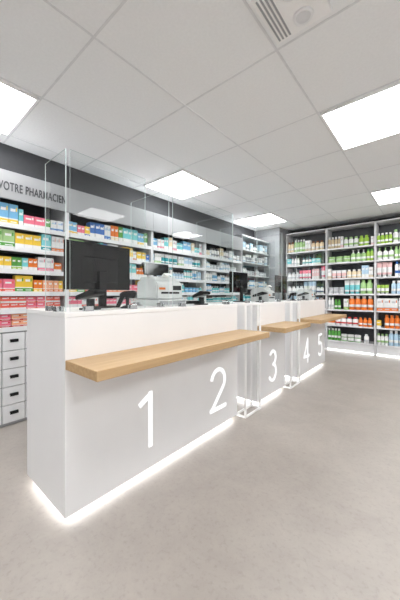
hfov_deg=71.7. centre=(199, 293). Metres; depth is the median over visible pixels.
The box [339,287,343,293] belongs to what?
jar
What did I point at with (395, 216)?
wall
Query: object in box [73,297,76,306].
carton
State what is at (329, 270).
carton
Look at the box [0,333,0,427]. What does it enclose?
drawer unit
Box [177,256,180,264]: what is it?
carton
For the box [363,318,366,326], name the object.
bottle
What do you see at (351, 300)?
bottle
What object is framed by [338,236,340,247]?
bottle
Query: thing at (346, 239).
bottle
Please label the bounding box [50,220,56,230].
carton
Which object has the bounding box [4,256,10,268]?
carton
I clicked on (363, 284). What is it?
bottle
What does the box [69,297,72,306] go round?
carton
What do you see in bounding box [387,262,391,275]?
tube
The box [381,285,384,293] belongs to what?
tube
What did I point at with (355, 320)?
bottle
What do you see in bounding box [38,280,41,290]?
carton
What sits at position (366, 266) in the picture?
carton
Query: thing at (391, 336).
bottle
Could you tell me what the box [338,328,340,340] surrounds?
bottle
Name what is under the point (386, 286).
tube
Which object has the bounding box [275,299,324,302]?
countertop
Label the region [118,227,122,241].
carton
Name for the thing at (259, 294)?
payment terminal
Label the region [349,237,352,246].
bottle
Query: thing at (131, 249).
carton
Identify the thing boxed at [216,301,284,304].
countertop
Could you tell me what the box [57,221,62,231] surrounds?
carton
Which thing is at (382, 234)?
bottle
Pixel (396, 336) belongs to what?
bottle
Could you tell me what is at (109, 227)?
carton
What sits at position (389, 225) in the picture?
bay
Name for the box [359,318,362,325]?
bottle
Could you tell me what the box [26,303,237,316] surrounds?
countertop
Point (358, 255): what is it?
pump bottle
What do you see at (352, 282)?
tube
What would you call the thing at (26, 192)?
shelving unit
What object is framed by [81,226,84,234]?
carton
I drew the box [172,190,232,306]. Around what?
glass screen
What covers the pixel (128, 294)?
barcode scanner
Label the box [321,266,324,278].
tube
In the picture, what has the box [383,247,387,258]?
pump bottle
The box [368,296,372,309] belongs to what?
bottle
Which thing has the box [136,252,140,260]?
carton
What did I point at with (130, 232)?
carton
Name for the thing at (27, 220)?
carton
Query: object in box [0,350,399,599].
floor
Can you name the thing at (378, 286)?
tube
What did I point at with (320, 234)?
bay
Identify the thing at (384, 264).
tube
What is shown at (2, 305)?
carton
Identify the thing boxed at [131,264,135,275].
carton
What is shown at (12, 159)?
wall
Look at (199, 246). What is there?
carton
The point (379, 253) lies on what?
pump bottle
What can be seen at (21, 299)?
carton
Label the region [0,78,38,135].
recessed light
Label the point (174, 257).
carton
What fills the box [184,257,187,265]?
carton
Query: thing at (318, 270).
carton
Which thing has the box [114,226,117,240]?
carton
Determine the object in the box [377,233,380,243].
bottle
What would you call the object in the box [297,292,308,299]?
payment terminal
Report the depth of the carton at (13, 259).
2.69 m
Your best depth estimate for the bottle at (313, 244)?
6.42 m
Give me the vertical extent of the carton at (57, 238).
0.165 m
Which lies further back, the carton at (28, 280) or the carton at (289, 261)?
the carton at (289, 261)
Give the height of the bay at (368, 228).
2.720 m
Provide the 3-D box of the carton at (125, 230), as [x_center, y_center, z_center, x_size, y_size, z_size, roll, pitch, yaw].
[-1.012,-0.768,3.673,0.091,0.196,0.075,0,0,40]
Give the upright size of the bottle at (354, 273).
0.183 m
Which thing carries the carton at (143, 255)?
on the bay at (83, 208)
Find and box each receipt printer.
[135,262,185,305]
[251,285,274,301]
[297,287,314,299]
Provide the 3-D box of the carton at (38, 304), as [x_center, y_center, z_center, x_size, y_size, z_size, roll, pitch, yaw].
[-1.680,0.118,2.896,0.101,0.062,0.085,0,0,40]
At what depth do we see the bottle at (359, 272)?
5.81 m
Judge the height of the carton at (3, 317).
0.062 m
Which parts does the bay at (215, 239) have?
panel, panel, price rail, shelf, price rail, price rail, price rail, panel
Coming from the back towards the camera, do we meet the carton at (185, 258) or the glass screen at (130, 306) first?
the carton at (185, 258)
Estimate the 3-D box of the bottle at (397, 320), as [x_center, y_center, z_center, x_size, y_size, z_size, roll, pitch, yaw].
[3.856,0.549,5.417,0.078,0.260,0.076,0,0,40]
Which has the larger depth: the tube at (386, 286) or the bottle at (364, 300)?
the bottle at (364, 300)
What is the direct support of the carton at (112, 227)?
on the bay at (83, 208)
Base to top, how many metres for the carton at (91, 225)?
0.184 m
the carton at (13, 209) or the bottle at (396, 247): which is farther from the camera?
the bottle at (396, 247)
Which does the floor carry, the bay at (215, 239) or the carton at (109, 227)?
the bay at (215, 239)
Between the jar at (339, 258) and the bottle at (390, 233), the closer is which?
the bottle at (390, 233)
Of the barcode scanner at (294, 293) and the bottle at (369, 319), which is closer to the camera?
the barcode scanner at (294, 293)
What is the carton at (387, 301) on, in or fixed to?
on the bay at (389, 225)
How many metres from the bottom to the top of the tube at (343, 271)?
0.183 m
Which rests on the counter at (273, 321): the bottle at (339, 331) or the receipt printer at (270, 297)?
the receipt printer at (270, 297)
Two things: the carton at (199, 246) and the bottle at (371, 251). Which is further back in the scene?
the bottle at (371, 251)
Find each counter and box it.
[26,303,269,518]
[216,301,310,402]
[275,299,346,378]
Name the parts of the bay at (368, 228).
panel, panel, price rail, price rail, price rail, price rail, price rail, price rail, price rail, shelf, shelf, shelf, panel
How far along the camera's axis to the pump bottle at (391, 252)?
5.45 m
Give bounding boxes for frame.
[236,303,260,418]
[282,301,299,388]
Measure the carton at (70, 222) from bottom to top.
0.141 m
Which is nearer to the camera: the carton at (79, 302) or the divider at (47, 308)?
the divider at (47, 308)
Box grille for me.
[256,0,290,41]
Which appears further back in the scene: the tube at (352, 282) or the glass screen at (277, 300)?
the tube at (352, 282)
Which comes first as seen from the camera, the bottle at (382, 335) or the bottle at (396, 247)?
the bottle at (396, 247)
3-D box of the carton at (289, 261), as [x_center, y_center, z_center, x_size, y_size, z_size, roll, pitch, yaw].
[2.211,-0.767,6.817,0.090,0.174,0.091,0,0,40]
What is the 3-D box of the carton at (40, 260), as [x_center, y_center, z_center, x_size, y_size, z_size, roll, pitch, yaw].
[-1.672,-0.307,2.902,0.091,0.144,0.075,0,0,40]
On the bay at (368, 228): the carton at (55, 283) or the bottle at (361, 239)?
the bottle at (361, 239)
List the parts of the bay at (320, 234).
panel, panel, price rail, price rail, price rail, shelf, shelf, panel, panel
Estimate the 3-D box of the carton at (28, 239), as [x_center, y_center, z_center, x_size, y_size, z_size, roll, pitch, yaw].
[-1.755,-0.524,2.809,0.091,0.148,0.075,0,0,40]
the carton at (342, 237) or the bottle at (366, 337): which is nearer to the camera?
the bottle at (366, 337)
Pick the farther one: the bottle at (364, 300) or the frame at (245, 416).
the bottle at (364, 300)
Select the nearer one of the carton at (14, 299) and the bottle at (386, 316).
the carton at (14, 299)
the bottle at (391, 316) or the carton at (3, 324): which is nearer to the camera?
the carton at (3, 324)
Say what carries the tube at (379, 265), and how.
on the bay at (389, 225)
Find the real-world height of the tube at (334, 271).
0.183 m
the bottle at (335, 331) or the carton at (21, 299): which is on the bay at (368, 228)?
the bottle at (335, 331)
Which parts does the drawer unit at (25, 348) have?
drawer, drawer, drawer, drawer, drawer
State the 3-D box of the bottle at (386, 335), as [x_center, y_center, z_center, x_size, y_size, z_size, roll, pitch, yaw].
[3.717,0.909,5.521,0.061,0.221,0.060,0,0,40]
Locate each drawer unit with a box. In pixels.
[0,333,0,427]
[1,331,24,426]
[24,330,26,419]
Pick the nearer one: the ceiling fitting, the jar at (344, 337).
the ceiling fitting
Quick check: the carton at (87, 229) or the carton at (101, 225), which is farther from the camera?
the carton at (101, 225)
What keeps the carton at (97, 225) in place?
on the bay at (83, 208)
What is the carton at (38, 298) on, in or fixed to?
on the carton at (38, 304)
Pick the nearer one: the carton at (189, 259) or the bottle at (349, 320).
the carton at (189, 259)
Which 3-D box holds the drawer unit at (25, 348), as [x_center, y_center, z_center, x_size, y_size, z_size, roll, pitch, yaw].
[-1.796,0.807,2.919,0.400,0.885,0.190,0,0,40]
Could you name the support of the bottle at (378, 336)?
on the bay at (389, 225)
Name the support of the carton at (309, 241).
on the bay at (320, 234)
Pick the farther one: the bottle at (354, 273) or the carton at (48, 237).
the bottle at (354, 273)
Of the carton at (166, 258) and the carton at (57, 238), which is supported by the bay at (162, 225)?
the carton at (166, 258)
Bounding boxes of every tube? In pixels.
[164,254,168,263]
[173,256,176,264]
[312,281,315,293]
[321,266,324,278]
[332,270,336,277]
[337,270,340,277]
[342,270,345,277]
[345,280,349,293]
[350,280,354,293]
[355,280,359,293]
[377,262,381,276]
[377,285,380,293]
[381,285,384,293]
[382,262,386,276]
[385,285,388,293]
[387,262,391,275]
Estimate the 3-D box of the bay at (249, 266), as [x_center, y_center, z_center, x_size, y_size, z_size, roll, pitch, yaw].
[1.146,0.000,6.384,0.430,2.500,1.248,0,0,40]
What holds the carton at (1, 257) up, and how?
on the shelving unit
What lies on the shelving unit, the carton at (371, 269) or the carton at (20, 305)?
the carton at (20, 305)
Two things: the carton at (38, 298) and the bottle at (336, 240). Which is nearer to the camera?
the carton at (38, 298)
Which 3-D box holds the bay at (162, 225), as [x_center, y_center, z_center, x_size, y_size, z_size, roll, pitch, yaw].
[-0.435,0.045,4.533,0.422,2.410,1.198,0,0,40]
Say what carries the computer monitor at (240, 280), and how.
on the counter at (273, 321)
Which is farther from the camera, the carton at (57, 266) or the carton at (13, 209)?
the carton at (57, 266)
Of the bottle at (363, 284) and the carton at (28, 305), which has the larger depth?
the bottle at (363, 284)
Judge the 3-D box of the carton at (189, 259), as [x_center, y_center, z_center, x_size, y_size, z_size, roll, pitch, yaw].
[-0.194,-0.524,4.636,0.091,0.148,0.095,0,0,40]
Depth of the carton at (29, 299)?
2.80 m
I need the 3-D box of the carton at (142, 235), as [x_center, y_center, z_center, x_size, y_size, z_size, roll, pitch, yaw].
[-0.837,-0.753,3.885,0.091,0.165,0.050,0,0,40]
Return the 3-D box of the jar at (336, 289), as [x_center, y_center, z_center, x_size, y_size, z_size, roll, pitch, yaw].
[3.022,-0.074,6.141,0.106,0.147,0.103,0,0,40]
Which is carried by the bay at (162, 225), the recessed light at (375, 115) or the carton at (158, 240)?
the carton at (158, 240)
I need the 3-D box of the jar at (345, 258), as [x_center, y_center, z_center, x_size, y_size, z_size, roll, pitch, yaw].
[3.191,-0.752,6.012,0.145,0.143,0.141,0,0,40]
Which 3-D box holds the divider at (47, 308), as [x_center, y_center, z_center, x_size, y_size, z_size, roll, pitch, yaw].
[-0.845,-0.350,1.615,0.280,0.900,0.040,0,0,40]
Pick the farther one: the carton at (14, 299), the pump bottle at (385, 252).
the pump bottle at (385, 252)
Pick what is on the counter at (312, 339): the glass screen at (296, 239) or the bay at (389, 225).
the glass screen at (296, 239)
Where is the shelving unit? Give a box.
[0,168,67,332]
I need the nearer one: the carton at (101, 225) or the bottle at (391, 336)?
the carton at (101, 225)
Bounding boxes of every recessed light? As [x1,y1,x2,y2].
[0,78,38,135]
[143,169,219,199]
[236,212,286,226]
[320,81,399,150]
[370,186,399,204]
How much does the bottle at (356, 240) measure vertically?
0.221 m
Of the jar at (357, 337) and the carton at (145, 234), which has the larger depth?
the jar at (357, 337)
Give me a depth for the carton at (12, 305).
2.68 m
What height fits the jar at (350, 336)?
0.147 m
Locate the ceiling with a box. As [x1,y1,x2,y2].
[0,0,399,231]
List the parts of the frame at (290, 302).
post, post, post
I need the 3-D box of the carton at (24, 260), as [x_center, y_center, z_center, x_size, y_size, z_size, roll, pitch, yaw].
[-1.774,-0.297,2.788,0.091,0.123,0.050,0,0,40]
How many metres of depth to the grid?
2.31 m
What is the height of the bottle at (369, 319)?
0.183 m
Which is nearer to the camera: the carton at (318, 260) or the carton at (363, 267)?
the carton at (363, 267)
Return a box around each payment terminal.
[75,289,104,309]
[192,291,209,304]
[253,292,267,301]
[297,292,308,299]
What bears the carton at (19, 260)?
on the shelving unit
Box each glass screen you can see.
[70,149,143,311]
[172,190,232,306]
[257,223,280,302]
[296,239,308,300]
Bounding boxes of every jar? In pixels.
[328,287,332,293]
[329,257,335,262]
[334,287,338,293]
[336,256,342,262]
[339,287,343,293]
[341,334,347,340]
[343,256,350,261]
[348,334,353,341]
[355,335,360,342]
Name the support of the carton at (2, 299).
on the carton at (2, 305)
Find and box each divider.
[45,148,65,311]
[131,189,167,306]
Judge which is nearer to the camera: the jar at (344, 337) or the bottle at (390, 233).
the bottle at (390, 233)
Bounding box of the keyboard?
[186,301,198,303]
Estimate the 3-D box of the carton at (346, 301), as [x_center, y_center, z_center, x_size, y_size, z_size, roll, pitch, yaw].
[3.175,0.222,6.004,0.090,0.235,0.091,0,0,40]
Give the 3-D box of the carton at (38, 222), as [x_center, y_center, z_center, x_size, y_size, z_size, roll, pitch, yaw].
[-1.685,-0.730,2.887,0.091,0.118,0.095,0,0,40]
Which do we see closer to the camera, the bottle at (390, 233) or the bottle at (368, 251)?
the bottle at (390, 233)
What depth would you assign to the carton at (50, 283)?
2.94 m
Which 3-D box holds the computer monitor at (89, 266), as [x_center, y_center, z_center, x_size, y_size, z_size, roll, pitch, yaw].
[-0.725,-0.135,2.049,0.184,0.470,0.520,0,0,40]
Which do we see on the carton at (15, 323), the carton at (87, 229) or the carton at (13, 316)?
the carton at (13, 316)
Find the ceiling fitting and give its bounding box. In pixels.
[251,0,331,43]
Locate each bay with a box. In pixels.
[67,188,152,306]
[152,213,205,299]
[205,228,242,302]
[234,234,268,295]
[286,228,325,349]
[326,221,374,355]
[375,218,399,358]
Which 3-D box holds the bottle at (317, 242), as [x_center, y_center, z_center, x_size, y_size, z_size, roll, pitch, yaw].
[2.715,-1.111,6.389,0.090,0.221,0.087,0,0,40]
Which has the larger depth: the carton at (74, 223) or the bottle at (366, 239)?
the bottle at (366, 239)
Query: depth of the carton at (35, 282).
2.82 m
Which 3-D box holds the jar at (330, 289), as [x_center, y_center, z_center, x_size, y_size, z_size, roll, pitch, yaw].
[2.936,-0.074,6.213,0.106,0.147,0.103,0,0,40]
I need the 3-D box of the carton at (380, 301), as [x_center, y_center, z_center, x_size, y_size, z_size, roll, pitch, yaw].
[3.648,0.214,5.603,0.114,0.251,0.091,0,0,40]
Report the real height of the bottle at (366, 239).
0.221 m
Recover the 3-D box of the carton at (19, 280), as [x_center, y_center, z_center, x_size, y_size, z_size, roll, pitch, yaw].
[-1.804,-0.101,2.750,0.091,0.161,0.075,0,0,40]
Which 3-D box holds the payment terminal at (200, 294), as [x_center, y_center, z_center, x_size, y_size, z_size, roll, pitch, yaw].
[0.011,0.035,2.590,0.100,0.129,0.170,0,0,-38]
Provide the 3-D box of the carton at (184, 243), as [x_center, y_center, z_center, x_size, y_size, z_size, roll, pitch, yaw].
[-0.277,-0.762,4.542,0.091,0.184,0.095,0,0,40]
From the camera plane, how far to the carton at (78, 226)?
3.17 m
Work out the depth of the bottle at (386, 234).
5.49 m
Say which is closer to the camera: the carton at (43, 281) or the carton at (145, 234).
the carton at (43, 281)
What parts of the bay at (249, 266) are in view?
panel, panel, shelf, panel, shelf, shelf, panel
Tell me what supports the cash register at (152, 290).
on the counter at (113, 393)
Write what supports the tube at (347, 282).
on the bay at (368, 228)
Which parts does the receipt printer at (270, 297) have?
lid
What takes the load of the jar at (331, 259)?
on the bay at (368, 228)
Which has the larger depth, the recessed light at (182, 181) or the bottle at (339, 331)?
the bottle at (339, 331)
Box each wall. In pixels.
[0,142,254,237]
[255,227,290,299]
[291,216,399,232]
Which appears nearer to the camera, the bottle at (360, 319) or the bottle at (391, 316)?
the bottle at (391, 316)
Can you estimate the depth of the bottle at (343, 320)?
6.00 m
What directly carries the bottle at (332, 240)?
on the bay at (368, 228)
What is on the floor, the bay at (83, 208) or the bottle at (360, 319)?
the bay at (83, 208)
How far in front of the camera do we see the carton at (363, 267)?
5.75 m
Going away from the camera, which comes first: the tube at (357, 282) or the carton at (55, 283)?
the carton at (55, 283)
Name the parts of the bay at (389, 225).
panel, panel, price rail, price rail, price rail, price rail, price rail, price rail, shelf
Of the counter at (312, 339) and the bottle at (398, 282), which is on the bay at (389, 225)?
the bottle at (398, 282)
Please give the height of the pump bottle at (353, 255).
0.251 m
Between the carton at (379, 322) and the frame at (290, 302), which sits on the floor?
the frame at (290, 302)
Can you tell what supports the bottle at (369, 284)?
on the bay at (368, 228)
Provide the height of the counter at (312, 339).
1.150 m
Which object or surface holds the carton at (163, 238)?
on the bay at (162, 225)
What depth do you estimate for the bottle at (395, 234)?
5.40 m
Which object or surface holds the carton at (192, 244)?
on the bay at (162, 225)
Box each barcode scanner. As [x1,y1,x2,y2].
[116,290,136,308]
[288,292,295,300]
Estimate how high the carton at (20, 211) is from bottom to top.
0.165 m
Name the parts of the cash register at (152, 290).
lid, drawer, control panel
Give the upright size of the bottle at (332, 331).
0.260 m
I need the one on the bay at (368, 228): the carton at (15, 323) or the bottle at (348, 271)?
the bottle at (348, 271)
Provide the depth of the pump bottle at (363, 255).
5.76 m
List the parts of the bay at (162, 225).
panel, panel, shelf, price rail, price rail, shelf, price rail, price rail, panel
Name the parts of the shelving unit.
price rail, panel, shelf, shelf, price rail, price rail, price rail, price rail, price rail, panel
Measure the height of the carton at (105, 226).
0.184 m
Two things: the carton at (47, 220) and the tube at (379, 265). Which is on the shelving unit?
the carton at (47, 220)
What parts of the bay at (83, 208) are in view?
panel, price rail, panel, shelf, price rail, price rail, price rail, panel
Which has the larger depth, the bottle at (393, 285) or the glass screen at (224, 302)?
the bottle at (393, 285)
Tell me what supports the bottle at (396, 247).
on the bay at (389, 225)
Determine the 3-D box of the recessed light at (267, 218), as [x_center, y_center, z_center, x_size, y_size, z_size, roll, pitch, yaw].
[1.338,-1.589,5.981,0.797,0.021,0.797,0,0,40]
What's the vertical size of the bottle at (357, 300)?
0.295 m
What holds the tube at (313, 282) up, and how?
on the bay at (320, 234)
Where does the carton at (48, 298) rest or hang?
on the carton
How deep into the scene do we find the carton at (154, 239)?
4.03 m
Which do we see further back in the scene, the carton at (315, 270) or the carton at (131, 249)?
the carton at (315, 270)
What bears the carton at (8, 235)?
on the shelving unit
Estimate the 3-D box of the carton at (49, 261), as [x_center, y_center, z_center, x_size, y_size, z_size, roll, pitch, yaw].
[-1.624,-0.307,2.964,0.091,0.144,0.075,0,0,40]
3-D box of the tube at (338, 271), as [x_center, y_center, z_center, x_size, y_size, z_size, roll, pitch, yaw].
[3.063,-0.432,6.101,0.096,0.183,0.080,0,0,40]
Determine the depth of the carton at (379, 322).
5.58 m
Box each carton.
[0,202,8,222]
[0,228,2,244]
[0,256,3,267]
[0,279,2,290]
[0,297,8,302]
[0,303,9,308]
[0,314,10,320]
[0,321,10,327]
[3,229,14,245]
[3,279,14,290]
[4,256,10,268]
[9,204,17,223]
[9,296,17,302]
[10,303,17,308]
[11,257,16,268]
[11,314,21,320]
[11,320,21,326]
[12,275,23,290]
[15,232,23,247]
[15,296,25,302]
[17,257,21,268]
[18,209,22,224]
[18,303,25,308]
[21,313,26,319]
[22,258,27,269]
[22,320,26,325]
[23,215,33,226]
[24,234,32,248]
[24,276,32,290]
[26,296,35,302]
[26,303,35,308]
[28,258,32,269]
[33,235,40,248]
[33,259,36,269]
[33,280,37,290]
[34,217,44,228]
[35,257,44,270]
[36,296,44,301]
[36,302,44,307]
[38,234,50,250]
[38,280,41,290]
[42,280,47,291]
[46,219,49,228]
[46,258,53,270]
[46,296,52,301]
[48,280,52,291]
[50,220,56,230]
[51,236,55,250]
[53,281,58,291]
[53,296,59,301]
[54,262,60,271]
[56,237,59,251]
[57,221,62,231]
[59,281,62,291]
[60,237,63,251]
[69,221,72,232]
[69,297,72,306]
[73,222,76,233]
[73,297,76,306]
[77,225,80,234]
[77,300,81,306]
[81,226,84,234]
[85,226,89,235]
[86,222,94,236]
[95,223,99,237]
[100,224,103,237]
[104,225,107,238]
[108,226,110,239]
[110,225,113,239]
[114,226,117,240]
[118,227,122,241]
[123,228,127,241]
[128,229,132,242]
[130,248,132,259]
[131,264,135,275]
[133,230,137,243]
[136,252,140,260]
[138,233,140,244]
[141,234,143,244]
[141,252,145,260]
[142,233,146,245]
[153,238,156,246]
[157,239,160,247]
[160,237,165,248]
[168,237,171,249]
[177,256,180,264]
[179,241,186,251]
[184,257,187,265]
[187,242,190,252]
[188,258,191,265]
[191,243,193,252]
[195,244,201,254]
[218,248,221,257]
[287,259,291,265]
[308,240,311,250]
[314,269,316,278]
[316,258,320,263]
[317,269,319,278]
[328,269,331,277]
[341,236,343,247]
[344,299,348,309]
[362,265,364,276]
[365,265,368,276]
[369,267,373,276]
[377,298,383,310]
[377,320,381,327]
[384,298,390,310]
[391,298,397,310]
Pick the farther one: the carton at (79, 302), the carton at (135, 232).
the carton at (135, 232)
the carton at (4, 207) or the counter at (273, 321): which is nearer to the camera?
the carton at (4, 207)
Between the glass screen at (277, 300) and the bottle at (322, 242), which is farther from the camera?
the bottle at (322, 242)
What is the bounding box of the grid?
[0,0,399,229]
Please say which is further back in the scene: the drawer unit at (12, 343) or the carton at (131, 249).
the carton at (131, 249)
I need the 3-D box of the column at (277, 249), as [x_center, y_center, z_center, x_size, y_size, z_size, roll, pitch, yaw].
[1.873,-0.172,7.091,0.659,2.843,0.709,0,0,40]
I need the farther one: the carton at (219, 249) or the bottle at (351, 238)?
the bottle at (351, 238)
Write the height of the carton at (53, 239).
0.165 m
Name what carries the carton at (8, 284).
on the shelving unit
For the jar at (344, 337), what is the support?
on the bay at (368, 228)
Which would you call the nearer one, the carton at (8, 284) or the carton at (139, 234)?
the carton at (8, 284)
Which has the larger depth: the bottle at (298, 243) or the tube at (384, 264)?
the bottle at (298, 243)
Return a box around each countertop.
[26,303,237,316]
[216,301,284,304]
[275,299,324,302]
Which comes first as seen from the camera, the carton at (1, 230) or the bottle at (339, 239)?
the carton at (1, 230)
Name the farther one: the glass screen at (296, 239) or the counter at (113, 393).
the glass screen at (296, 239)
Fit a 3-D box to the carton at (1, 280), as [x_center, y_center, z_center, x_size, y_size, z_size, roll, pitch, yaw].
[-1.928,-0.082,2.606,0.091,0.123,0.095,0,0,40]
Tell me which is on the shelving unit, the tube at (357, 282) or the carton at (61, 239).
the carton at (61, 239)
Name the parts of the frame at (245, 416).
rail, post, post, rail, post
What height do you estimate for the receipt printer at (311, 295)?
0.215 m
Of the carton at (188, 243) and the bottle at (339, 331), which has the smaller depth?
the carton at (188, 243)
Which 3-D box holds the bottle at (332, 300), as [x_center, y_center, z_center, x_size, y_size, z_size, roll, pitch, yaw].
[2.955,0.209,6.167,0.061,0.260,0.060,0,0,40]
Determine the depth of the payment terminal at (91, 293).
1.74 m
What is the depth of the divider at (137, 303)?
2.17 m
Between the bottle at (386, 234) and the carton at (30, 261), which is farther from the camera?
the bottle at (386, 234)
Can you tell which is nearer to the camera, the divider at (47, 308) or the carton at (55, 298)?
the divider at (47, 308)
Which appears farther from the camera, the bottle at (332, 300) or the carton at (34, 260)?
the bottle at (332, 300)
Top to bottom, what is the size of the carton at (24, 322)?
0.062 m
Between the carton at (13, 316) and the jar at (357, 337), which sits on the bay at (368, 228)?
the jar at (357, 337)
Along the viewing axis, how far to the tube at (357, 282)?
5.84 m
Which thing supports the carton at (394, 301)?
on the bay at (389, 225)
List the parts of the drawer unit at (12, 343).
drawer, drawer, drawer, drawer, drawer, handle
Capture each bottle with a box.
[297,240,299,251]
[300,240,302,251]
[311,241,315,249]
[316,241,319,249]
[320,240,323,249]
[328,328,330,339]
[331,237,333,248]
[331,298,333,308]
[331,328,333,339]
[334,328,336,339]
[335,237,337,247]
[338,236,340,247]
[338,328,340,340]
[341,318,345,324]
[344,237,347,246]
[347,270,350,277]
[347,317,351,325]
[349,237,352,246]
[349,296,354,309]
[351,250,355,261]
[352,269,356,277]
[353,317,357,325]
[354,236,358,245]
[355,296,360,309]
[356,250,360,260]
[357,269,361,276]
[359,236,363,245]
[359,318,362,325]
[360,280,365,293]
[361,249,365,260]
[361,296,366,309]
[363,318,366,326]
[364,235,368,244]
[364,334,368,342]
[366,249,369,260]
[367,280,372,293]
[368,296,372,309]
[368,318,371,326]
[370,248,373,259]
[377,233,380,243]
[377,248,381,259]
[377,333,380,344]
[381,233,383,243]
[381,334,383,344]
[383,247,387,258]
[385,233,387,242]
[385,315,388,327]
[385,334,387,344]
[388,247,393,258]
[389,232,391,242]
[389,330,393,345]
[390,315,393,328]
[391,281,395,293]
[393,229,398,241]
[394,246,397,258]
[394,331,398,345]
[395,261,398,275]
[395,315,399,328]
[396,281,399,293]
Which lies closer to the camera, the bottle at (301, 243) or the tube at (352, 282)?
the tube at (352, 282)
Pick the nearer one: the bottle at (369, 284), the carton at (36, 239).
the carton at (36, 239)
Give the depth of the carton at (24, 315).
2.76 m
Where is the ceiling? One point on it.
(188, 48)
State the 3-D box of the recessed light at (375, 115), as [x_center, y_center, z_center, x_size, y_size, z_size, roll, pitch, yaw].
[1.619,-1.589,2.493,0.797,0.021,0.797,0,0,40]
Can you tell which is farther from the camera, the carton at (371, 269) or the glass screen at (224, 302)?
the carton at (371, 269)
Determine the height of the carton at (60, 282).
0.123 m
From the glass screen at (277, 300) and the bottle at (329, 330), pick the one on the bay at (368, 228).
the bottle at (329, 330)
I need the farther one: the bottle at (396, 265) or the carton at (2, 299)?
the bottle at (396, 265)
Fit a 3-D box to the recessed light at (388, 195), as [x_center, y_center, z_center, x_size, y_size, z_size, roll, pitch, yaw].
[3.223,-1.589,4.377,0.797,0.021,0.797,0,0,40]
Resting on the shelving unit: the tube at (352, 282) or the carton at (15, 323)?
the carton at (15, 323)
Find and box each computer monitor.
[64,239,129,307]
[229,271,247,301]
[275,275,286,299]
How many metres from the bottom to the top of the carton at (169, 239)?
0.196 m
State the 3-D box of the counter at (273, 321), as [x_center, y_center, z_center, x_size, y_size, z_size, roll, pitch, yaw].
[0.783,0.675,3.437,0.902,1.150,0.756,0,0,40]
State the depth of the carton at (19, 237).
2.72 m
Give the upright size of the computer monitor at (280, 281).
0.400 m

